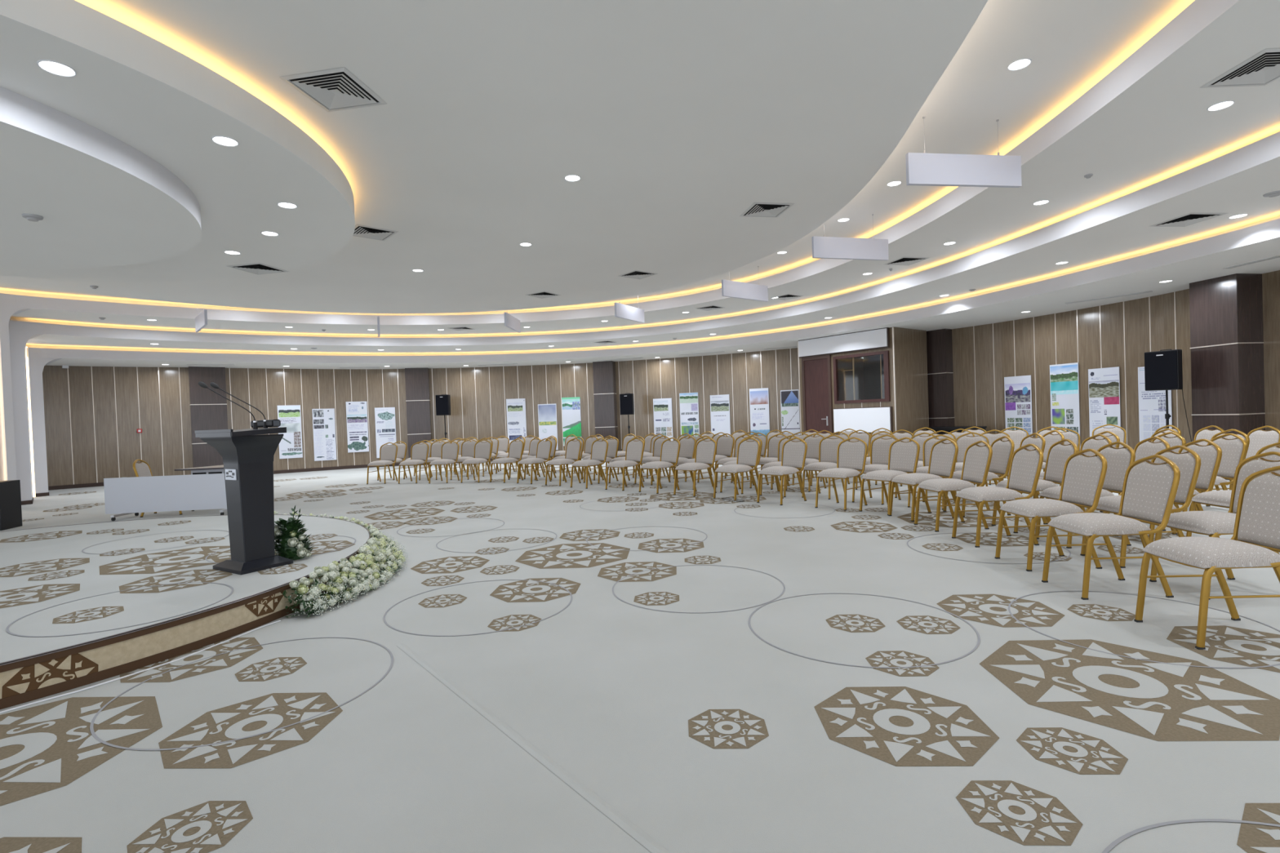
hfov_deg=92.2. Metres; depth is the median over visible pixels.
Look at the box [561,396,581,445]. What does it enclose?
poster
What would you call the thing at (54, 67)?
recessed light
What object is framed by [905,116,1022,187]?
hanging sign
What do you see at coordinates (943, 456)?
banquet chair
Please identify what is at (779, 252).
recessed light
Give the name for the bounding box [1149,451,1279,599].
banquet chair
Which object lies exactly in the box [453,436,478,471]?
banquet chair
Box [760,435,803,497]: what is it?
banquet chair
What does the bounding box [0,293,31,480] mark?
wall
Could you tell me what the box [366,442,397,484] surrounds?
banquet chair
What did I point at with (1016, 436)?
banquet chair
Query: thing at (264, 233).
recessed light
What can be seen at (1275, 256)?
ceiling vent
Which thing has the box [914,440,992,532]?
banquet chair
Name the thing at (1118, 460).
banquet chair
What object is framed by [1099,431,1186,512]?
banquet chair
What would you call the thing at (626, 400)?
loudspeaker
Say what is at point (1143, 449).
banquet chair
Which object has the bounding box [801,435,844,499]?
banquet chair
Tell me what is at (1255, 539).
banquet chair
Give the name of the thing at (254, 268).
ceiling vent
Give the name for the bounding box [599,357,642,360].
ceiling vent
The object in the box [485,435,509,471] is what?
banquet chair
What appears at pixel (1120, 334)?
wall
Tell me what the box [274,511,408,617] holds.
flower garland
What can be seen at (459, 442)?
banquet chair
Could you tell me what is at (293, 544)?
bouquet
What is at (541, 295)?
ceiling vent
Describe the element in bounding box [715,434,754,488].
banquet chair
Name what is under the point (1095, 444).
banquet chair
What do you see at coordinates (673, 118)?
ceiling
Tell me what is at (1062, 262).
recessed light
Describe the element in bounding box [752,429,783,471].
banquet chair
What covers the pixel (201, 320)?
hanging baffle
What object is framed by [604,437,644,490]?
banquet chair
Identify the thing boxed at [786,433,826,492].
banquet chair
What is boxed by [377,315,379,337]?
hanging baffle
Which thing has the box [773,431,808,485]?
banquet chair
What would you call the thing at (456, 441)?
banquet chair
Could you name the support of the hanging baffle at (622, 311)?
hanging from the ceiling at (673, 118)
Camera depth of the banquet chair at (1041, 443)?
7.94 m
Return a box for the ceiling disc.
[0,86,201,268]
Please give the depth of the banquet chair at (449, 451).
14.34 m
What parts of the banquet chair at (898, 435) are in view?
frame, backrest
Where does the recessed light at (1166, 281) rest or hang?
in the ceiling at (673, 118)
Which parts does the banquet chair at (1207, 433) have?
backrest, frame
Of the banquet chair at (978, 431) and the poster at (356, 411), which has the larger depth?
the poster at (356, 411)
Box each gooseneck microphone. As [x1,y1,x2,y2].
[198,381,257,429]
[209,382,267,427]
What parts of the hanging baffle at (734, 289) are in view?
panel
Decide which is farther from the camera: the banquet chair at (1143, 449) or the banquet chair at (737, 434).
the banquet chair at (737, 434)
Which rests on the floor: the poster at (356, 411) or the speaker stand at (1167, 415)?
the speaker stand at (1167, 415)
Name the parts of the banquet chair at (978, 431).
frame, backrest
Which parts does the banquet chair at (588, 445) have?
seat, backrest, frame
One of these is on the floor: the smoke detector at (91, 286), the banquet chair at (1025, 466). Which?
the banquet chair at (1025, 466)
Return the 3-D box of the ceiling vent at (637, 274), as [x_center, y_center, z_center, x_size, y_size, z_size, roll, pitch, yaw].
[-0.039,-2.740,11.134,0.530,0.012,0.530,-3,1,-39]
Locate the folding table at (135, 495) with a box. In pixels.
[103,473,226,520]
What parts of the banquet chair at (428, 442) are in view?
backrest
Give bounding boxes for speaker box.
[0,480,22,530]
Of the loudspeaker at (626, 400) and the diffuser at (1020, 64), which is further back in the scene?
the loudspeaker at (626, 400)
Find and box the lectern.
[195,426,293,574]
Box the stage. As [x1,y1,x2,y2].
[0,514,370,709]
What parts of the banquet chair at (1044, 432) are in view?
backrest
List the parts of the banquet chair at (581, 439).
leg, seat, backrest, frame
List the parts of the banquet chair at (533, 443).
seat, backrest, frame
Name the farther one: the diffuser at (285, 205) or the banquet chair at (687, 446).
the banquet chair at (687, 446)
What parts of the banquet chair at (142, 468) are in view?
frame, backrest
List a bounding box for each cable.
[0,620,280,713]
[1182,389,1191,441]
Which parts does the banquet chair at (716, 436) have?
backrest, frame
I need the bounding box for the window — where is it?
[832,350,890,404]
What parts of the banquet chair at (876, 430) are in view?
backrest, frame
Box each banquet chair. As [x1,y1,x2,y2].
[133,459,194,517]
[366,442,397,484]
[377,440,407,480]
[398,441,428,484]
[403,440,432,479]
[413,439,440,475]
[418,440,448,479]
[426,438,450,473]
[428,440,459,483]
[439,438,466,475]
[445,438,472,476]
[450,439,478,479]
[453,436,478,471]
[460,440,492,483]
[466,437,493,476]
[473,436,499,474]
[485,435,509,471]
[489,438,524,483]
[495,435,525,474]
[509,436,540,479]
[515,435,537,471]
[516,438,551,484]
[524,436,556,479]
[526,435,556,475]
[545,438,582,486]
[548,434,576,472]
[550,436,584,480]
[565,435,597,476]
[570,438,608,488]
[573,434,604,472]
[581,435,614,480]
[583,436,618,484]
[604,433,635,474]
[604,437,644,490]
[608,435,644,483]
[625,433,656,475]
[632,433,665,478]
[634,435,671,485]
[638,437,680,493]
[658,435,696,485]
[668,433,703,482]
[673,433,691,479]
[673,437,716,497]
[675,435,714,489]
[683,431,714,473]
[697,433,734,482]
[709,431,728,475]
[713,437,759,501]
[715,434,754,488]
[720,435,762,493]
[724,431,759,478]
[730,432,768,483]
[731,430,746,453]
[749,433,789,489]
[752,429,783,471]
[756,437,807,505]
[760,431,795,479]
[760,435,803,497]
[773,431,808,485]
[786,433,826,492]
[799,430,833,481]
[800,429,820,476]
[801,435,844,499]
[810,431,849,487]
[814,437,867,511]
[838,428,857,437]
[848,430,871,478]
[852,435,901,504]
[855,431,895,489]
[858,437,919,515]
[867,427,892,457]
[875,429,914,486]
[888,438,958,521]
[894,432,938,499]
[907,434,957,510]
[912,426,935,437]
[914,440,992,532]
[928,430,955,439]
[942,435,1014,517]
[944,431,989,493]
[947,428,975,484]
[951,444,1043,547]
[960,426,986,435]
[978,432,1045,509]
[979,429,1010,479]
[988,426,1028,484]
[991,439,1078,533]
[995,448,1106,571]
[1001,430,1064,495]
[1033,434,1112,513]
[1035,426,1066,438]
[1035,441,1135,548]
[1041,454,1180,599]
[1043,427,1079,471]
[1045,431,1119,498]
[1078,436,1170,530]
[1080,445,1200,568]
[1092,424,1126,448]
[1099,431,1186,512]
[1113,439,1222,542]
[1133,465,1279,649]
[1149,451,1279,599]
[1150,428,1180,440]
[1154,424,1181,435]
[1182,433,1247,511]
[1186,441,1279,537]
[1192,425,1225,490]
[1195,429,1249,511]
[1200,425,1279,493]
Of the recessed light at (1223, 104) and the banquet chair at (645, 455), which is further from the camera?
the banquet chair at (645, 455)
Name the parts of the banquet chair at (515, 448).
leg, seat, leg, leg, backrest, frame, leg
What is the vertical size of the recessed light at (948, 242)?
0.007 m
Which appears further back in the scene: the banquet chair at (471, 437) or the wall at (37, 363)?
the banquet chair at (471, 437)
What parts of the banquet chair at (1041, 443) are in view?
backrest, frame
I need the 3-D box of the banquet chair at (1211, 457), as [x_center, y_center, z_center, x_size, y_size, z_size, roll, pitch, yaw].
[4.936,0.593,5.751,0.700,0.934,0.452,-2,1,2]
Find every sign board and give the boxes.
[798,327,888,358]
[833,406,893,432]
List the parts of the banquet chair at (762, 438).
backrest, frame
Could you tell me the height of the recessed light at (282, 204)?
0.007 m
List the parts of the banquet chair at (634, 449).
leg, seat, leg, leg, backrest, frame, leg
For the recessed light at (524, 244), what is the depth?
8.96 m
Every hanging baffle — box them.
[195,304,207,332]
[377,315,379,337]
[503,311,520,333]
[614,296,644,323]
[721,266,768,302]
[811,213,888,260]
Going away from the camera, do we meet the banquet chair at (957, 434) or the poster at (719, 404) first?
the banquet chair at (957, 434)
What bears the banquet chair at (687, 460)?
on the floor
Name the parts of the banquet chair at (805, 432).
backrest, frame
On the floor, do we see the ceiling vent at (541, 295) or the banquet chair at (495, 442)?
the banquet chair at (495, 442)
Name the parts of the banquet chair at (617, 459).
leg, seat, frame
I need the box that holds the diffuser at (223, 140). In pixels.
[213,137,237,145]
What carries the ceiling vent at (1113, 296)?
in the ceiling at (673, 118)
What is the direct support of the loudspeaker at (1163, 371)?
on the speaker stand at (1167, 415)
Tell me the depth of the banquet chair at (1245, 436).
7.11 m
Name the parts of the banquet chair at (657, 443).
leg, seat, leg, backrest, frame, leg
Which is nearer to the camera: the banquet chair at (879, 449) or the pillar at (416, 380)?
the banquet chair at (879, 449)
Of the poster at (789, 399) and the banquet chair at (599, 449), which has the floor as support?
the banquet chair at (599, 449)
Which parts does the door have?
handle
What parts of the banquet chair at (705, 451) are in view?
leg, seat, leg, leg, backrest, frame, leg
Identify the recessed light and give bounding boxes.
[36,59,76,76]
[211,135,239,146]
[223,250,240,254]
[261,231,279,235]
[276,201,297,208]
[412,269,423,271]
[520,242,531,246]
[564,174,580,181]
[777,251,786,253]
[837,217,849,222]
[886,180,901,186]
[943,241,955,244]
[1007,57,1031,70]
[1032,200,1049,204]
[1055,261,1068,264]
[1158,280,1173,282]
[1206,100,1235,111]
[1228,213,1248,218]
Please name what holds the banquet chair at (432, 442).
on the floor
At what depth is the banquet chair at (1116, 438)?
7.70 m
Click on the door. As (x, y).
(816, 371)
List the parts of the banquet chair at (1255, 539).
leg, seat frame, leg, seat, leg, rail, frame, backrest, handle, leg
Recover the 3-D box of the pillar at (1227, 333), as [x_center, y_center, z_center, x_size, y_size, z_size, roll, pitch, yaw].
[9.484,-0.772,9.893,0.661,3.200,0.702,-2,1,-11]
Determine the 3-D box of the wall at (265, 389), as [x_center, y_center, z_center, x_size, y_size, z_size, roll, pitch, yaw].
[-9.972,-0.211,19.282,5.762,3.200,0.318,-3,1,-28]
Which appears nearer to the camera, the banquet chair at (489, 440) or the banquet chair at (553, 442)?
the banquet chair at (553, 442)
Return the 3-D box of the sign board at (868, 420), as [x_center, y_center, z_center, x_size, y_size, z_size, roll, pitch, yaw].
[5.401,-0.152,14.998,0.055,0.618,1.571,-3,1,-38]
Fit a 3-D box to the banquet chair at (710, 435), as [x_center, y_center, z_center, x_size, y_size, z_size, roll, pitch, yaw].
[1.378,0.591,14.125,0.452,0.934,0.700,-1,1,44]
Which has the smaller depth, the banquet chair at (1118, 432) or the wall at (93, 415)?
the banquet chair at (1118, 432)
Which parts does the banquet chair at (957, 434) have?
backrest, frame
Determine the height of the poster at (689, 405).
1.621 m
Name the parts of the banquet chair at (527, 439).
seat, backrest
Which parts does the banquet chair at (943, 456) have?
leg, leg, seat, leg, backrest, frame, leg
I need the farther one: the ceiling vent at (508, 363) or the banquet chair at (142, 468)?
the ceiling vent at (508, 363)
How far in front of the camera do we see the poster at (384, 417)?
20.18 m
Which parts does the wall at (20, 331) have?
skirting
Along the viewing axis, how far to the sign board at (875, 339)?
15.20 m
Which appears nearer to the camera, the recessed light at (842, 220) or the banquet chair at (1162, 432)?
the banquet chair at (1162, 432)
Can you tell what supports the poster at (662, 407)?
attached to the wall at (733, 375)
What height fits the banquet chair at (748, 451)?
0.934 m
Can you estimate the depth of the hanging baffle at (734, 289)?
11.66 m
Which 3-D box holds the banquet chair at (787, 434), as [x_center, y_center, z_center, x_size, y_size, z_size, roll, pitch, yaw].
[2.774,0.568,12.332,0.452,0.934,0.700,-1,1,42]
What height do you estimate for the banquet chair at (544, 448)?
0.934 m
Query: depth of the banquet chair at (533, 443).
14.68 m
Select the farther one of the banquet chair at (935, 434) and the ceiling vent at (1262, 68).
the banquet chair at (935, 434)
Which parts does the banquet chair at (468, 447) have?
leg, seat, backrest, frame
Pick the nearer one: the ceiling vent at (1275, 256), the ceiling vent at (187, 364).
the ceiling vent at (1275, 256)
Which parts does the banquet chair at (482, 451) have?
leg, leg, seat, backrest, frame, leg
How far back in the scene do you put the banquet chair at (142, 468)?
10.11 m
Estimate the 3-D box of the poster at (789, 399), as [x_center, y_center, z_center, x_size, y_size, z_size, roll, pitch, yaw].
[4.487,-0.303,18.378,0.561,1.579,0.009,-2,1,32]
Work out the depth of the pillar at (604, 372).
20.29 m
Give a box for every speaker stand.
[431,415,457,466]
[616,414,630,457]
[1164,390,1170,428]
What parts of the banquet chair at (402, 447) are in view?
seat, backrest, frame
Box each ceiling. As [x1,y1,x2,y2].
[0,0,355,281]
[0,0,1279,368]
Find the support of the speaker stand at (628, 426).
on the floor
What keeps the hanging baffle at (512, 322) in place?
hanging from the ceiling at (673, 118)
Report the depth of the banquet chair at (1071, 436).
9.10 m
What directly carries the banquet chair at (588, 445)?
on the floor
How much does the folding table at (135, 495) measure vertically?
0.660 m
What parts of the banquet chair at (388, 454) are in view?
leg, leg, seat, backrest, frame, leg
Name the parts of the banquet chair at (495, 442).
frame, backrest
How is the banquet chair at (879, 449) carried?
on the floor
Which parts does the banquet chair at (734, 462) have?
leg, seat, leg, leg, frame, backrest, leg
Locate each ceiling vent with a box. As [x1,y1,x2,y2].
[186,364,234,364]
[227,262,289,274]
[279,66,386,111]
[339,367,379,368]
[352,224,398,240]
[449,326,475,330]
[477,363,518,365]
[526,291,561,298]
[593,340,616,343]
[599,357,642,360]
[618,270,657,279]
[679,351,724,355]
[695,305,724,311]
[739,202,794,217]
[764,346,796,349]
[770,293,803,300]
[884,256,928,265]
[1065,290,1152,303]
[1150,212,1227,226]
[1199,48,1279,88]
[1222,255,1279,268]
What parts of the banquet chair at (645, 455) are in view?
seat, backrest, frame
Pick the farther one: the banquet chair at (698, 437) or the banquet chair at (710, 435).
the banquet chair at (710, 435)
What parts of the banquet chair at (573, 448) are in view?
leg, seat, leg, leg, backrest, frame, leg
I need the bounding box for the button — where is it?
[136,428,142,432]
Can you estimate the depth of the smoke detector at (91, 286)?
10.49 m
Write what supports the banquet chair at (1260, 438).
on the floor
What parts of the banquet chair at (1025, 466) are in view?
leg, leg, seat, leg, rail, backrest, frame, leg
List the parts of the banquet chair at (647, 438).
backrest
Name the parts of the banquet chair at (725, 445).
seat, backrest, frame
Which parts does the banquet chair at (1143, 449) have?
backrest, frame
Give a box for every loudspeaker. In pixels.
[435,394,450,415]
[619,392,634,414]
[1144,349,1182,391]
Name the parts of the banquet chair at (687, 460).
seat, frame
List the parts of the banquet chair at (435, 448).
seat, backrest, frame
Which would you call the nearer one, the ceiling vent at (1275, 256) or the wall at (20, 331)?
the ceiling vent at (1275, 256)
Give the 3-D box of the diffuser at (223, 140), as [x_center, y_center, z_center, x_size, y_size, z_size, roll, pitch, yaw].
[-3.165,-2.177,4.698,0.154,0.001,0.154,-2,1,0]
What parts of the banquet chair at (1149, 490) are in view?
leg, seat frame, leg, seat, leg, rail, backrest, frame, leg, handle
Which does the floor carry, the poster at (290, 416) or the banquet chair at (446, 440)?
the banquet chair at (446, 440)
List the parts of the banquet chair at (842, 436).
leg, backrest, frame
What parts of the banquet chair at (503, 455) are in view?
seat, frame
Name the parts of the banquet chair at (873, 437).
leg, seat, backrest, frame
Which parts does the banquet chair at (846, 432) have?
backrest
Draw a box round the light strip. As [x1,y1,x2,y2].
[25,346,35,497]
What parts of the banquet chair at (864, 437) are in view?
backrest, frame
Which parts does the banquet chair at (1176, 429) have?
backrest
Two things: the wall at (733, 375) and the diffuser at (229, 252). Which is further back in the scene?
the wall at (733, 375)
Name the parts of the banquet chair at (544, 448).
leg, seat, leg, leg, backrest, frame, leg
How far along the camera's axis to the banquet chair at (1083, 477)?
4.98 m
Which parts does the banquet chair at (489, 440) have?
leg, frame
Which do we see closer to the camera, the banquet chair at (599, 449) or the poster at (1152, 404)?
the poster at (1152, 404)
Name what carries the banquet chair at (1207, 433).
on the floor
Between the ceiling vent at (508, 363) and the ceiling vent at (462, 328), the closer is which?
the ceiling vent at (462, 328)
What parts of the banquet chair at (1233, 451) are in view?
seat, rail, leg, backrest, frame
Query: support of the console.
on the lectern
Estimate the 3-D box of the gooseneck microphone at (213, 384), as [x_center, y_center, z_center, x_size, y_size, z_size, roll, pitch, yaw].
[-3.315,-0.175,5.091,0.413,0.389,0.038,-2,1,-13]
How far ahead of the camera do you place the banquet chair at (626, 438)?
14.93 m
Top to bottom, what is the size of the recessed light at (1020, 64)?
0.007 m
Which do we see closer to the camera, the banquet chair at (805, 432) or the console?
the console
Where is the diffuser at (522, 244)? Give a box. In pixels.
[520,243,531,245]
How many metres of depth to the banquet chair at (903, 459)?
7.98 m
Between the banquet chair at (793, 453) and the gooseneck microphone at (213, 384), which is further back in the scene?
the banquet chair at (793, 453)
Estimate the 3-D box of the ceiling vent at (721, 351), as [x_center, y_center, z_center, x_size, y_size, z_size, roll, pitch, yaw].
[1.879,-2.229,18.735,1.393,0.012,0.130,-2,1,22]
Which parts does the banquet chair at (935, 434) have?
backrest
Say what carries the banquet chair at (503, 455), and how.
on the floor
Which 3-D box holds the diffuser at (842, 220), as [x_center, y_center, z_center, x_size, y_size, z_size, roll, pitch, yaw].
[3.039,-3.085,9.192,0.154,0.001,0.154,-2,1,0]
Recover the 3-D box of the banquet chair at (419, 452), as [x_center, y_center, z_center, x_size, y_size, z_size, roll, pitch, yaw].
[-5.264,0.829,14.364,0.452,0.934,0.700,-2,1,9]
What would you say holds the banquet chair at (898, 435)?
on the floor
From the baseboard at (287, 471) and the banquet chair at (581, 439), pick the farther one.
the baseboard at (287, 471)
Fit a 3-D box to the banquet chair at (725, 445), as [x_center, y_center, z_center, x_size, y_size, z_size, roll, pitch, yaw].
[1.515,0.617,12.134,0.700,0.934,0.452,-3,1,-43]
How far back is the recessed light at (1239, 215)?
7.50 m
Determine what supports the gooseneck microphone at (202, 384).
on the lectern
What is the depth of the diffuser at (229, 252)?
7.63 m
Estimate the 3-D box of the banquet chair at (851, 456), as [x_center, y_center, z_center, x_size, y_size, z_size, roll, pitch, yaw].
[2.785,0.629,8.467,0.700,0.934,0.452,-3,1,-42]
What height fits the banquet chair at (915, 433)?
0.934 m
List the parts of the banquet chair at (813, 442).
leg, seat, backrest, frame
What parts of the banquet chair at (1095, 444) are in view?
seat, backrest, frame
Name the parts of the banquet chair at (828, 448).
leg, leg, seat, leg, backrest, frame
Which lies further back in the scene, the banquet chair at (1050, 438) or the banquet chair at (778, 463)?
the banquet chair at (778, 463)
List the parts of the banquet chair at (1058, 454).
leg, leg, seat, leg, backrest, frame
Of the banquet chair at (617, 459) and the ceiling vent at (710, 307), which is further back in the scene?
the ceiling vent at (710, 307)
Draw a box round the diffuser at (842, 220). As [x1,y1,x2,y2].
[838,218,848,221]
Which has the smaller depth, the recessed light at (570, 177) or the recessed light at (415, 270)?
the recessed light at (570, 177)
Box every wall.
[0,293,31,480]
[8,320,44,505]
[27,347,62,497]
[42,365,192,486]
[225,368,408,471]
[428,363,595,458]
[615,347,800,451]
[797,327,928,457]
[951,288,1192,451]
[1262,270,1279,431]
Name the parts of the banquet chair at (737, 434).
backrest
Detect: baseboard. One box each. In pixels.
[48,482,103,490]
[273,462,402,474]
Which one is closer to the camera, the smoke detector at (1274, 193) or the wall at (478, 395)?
the smoke detector at (1274, 193)
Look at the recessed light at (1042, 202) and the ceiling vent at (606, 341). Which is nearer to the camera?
the recessed light at (1042, 202)
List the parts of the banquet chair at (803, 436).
backrest, frame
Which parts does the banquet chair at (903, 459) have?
leg, seat frame, seat, leg, leg, backrest, frame, leg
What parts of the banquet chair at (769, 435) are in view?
backrest, frame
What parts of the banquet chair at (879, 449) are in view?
leg, leg, seat, leg, backrest, frame, leg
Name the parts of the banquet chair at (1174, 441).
backrest, frame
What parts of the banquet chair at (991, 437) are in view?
backrest, frame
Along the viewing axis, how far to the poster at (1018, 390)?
13.82 m
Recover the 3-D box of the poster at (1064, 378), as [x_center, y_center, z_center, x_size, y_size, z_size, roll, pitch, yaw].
[8.915,-0.479,12.923,0.009,1.671,0.589,-2,1,-22]
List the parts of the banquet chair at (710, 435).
backrest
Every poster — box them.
[277,404,302,458]
[311,408,336,461]
[346,401,368,452]
[374,407,396,457]
[506,398,526,446]
[537,403,558,449]
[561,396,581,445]
[653,398,673,441]
[679,392,699,437]
[710,394,730,436]
[749,387,769,439]
[780,389,799,435]
[1004,375,1032,437]
[1049,362,1079,436]
[1088,366,1120,436]
[1137,366,1172,441]
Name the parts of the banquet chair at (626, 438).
seat, backrest, frame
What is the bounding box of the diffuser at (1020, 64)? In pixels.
[1008,59,1030,69]
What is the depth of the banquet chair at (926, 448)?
8.50 m
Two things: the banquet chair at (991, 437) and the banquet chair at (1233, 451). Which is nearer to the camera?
the banquet chair at (1233, 451)
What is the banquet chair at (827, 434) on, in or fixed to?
on the floor
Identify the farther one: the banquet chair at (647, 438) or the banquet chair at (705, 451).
the banquet chair at (647, 438)
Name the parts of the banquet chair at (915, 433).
backrest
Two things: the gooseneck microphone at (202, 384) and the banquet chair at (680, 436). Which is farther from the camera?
the banquet chair at (680, 436)
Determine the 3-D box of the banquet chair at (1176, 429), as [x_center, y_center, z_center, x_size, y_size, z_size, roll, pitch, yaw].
[7.369,0.454,8.935,0.700,0.934,0.452,-2,1,1]
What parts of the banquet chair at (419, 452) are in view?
leg, leg, seat, leg, backrest, frame, leg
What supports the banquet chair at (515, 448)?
on the floor
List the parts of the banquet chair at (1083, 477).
leg, seat frame, leg, seat, leg, rail, backrest, frame, handle, leg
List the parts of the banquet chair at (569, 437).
seat, backrest, frame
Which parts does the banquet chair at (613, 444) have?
leg, leg, seat, backrest, frame, leg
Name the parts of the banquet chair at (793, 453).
leg, leg, seat, leg, backrest, rail, frame, leg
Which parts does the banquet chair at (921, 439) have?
seat, backrest, frame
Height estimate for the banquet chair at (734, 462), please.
0.934 m
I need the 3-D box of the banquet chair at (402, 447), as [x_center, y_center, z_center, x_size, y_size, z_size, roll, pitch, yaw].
[-6.194,0.846,15.435,0.452,0.934,0.700,-2,1,11]
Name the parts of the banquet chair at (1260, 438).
backrest, frame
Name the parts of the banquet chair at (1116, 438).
backrest, frame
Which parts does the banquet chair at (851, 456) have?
leg, seat frame, leg, seat, leg, backrest, frame, leg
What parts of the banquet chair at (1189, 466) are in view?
leg, seat frame, leg, seat, leg, backrest, frame, leg, handle, rail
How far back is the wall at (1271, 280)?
9.48 m
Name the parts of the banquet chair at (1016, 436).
backrest, frame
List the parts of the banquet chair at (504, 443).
backrest, frame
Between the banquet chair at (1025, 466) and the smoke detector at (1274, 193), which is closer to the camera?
the banquet chair at (1025, 466)
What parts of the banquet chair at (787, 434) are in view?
backrest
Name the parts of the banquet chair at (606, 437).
seat, leg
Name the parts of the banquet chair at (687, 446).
seat, backrest, frame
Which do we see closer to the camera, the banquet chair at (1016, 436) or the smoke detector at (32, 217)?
the smoke detector at (32, 217)
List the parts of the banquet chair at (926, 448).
leg, seat, backrest, frame, leg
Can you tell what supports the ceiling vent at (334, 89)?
in the ceiling at (673, 118)
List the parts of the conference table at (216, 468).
modesty panel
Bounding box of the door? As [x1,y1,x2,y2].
[801,354,833,434]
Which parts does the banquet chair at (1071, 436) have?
frame, backrest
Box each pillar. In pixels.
[188,366,227,470]
[404,368,431,466]
[592,360,618,451]
[926,328,954,426]
[1189,273,1265,479]
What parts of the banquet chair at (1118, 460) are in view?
leg, leg, seat, backrest, frame, leg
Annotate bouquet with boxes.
[274,506,314,559]
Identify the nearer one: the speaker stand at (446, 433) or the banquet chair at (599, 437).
the banquet chair at (599, 437)
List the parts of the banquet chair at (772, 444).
leg, seat, leg, backrest, frame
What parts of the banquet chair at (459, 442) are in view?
backrest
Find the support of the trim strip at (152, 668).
on the floor
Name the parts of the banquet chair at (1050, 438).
seat, backrest, frame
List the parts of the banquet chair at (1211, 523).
leg, seat frame, seat, leg, leg, frame, backrest, handle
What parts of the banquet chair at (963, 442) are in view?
seat, backrest, frame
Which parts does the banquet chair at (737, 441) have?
seat, backrest, frame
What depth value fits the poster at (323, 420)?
19.41 m
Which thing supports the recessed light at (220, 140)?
attached to the ceiling at (128, 85)
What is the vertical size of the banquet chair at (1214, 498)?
0.934 m
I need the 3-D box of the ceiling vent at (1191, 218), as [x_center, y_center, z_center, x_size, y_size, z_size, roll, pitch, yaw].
[6.743,-2.541,7.582,0.530,0.012,0.530,-2,1,-8]
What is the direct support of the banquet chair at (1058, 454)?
on the floor
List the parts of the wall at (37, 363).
skirting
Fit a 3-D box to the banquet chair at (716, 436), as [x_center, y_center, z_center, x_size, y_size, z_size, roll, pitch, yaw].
[1.530,0.601,13.104,0.700,0.934,0.452,-3,1,-43]
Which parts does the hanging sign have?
panel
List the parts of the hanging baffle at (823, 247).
panel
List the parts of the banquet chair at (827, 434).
backrest, frame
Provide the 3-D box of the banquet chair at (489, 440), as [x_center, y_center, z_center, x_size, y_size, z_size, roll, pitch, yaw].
[-4.030,0.766,15.536,0.452,0.934,0.700,-2,1,10]
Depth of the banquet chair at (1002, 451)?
7.44 m
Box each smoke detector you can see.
[22,213,43,221]
[89,285,97,288]
[1084,173,1093,178]
[1262,190,1279,197]
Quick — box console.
[250,419,280,427]
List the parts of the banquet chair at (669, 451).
leg, seat, leg, leg, backrest, frame, leg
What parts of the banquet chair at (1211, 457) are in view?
leg, seat, backrest, frame, leg, handle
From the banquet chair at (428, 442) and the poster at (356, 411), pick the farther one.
the poster at (356, 411)
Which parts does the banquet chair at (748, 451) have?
leg, seat, leg, leg, rail, backrest, frame, leg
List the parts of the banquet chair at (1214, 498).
leg, seat, seat frame, frame, backrest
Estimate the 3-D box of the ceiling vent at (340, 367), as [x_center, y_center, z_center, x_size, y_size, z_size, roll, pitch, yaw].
[-8.760,-1.850,19.257,1.136,0.012,0.130,-2,1,-24]
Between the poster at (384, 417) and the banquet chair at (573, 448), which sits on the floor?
the banquet chair at (573, 448)
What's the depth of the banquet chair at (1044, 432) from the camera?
9.95 m
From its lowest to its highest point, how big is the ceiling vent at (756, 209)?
0.012 m
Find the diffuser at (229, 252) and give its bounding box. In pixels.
[225,251,239,253]
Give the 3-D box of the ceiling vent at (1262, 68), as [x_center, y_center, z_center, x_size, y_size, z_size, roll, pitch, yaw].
[4.778,-2.734,4.704,0.530,0.012,0.530,-2,1,0]
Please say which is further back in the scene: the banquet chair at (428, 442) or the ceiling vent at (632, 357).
the ceiling vent at (632, 357)
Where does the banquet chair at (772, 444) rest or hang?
on the floor
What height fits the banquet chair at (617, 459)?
0.934 m
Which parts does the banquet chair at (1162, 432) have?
backrest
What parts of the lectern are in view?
emblem plate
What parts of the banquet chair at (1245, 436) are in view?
frame, backrest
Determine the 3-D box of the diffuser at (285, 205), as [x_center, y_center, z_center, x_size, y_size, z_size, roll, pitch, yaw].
[-3.488,-2.188,6.088,0.154,0.001,0.154,-2,1,0]
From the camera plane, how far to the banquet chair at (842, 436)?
11.04 m
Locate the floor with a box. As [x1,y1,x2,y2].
[0,458,1279,852]
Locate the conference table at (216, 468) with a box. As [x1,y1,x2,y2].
[174,465,224,475]
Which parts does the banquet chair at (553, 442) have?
leg, leg, frame, backrest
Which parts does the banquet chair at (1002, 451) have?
leg, leg, seat, leg, rail, backrest, leg, frame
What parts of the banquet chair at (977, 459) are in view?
leg, leg, seat, leg, backrest, frame, leg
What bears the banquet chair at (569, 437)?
on the floor
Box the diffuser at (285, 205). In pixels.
[278,203,296,208]
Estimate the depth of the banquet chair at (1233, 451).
6.33 m
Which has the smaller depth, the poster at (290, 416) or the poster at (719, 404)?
the poster at (290, 416)
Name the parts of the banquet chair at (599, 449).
leg, seat, leg, leg, backrest, frame, leg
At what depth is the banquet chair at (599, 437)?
15.43 m
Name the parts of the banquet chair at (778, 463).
leg, seat, leg, leg, backrest, frame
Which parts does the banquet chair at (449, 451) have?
leg, leg, seat, leg, backrest, frame, leg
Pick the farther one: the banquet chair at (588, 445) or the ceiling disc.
the banquet chair at (588, 445)

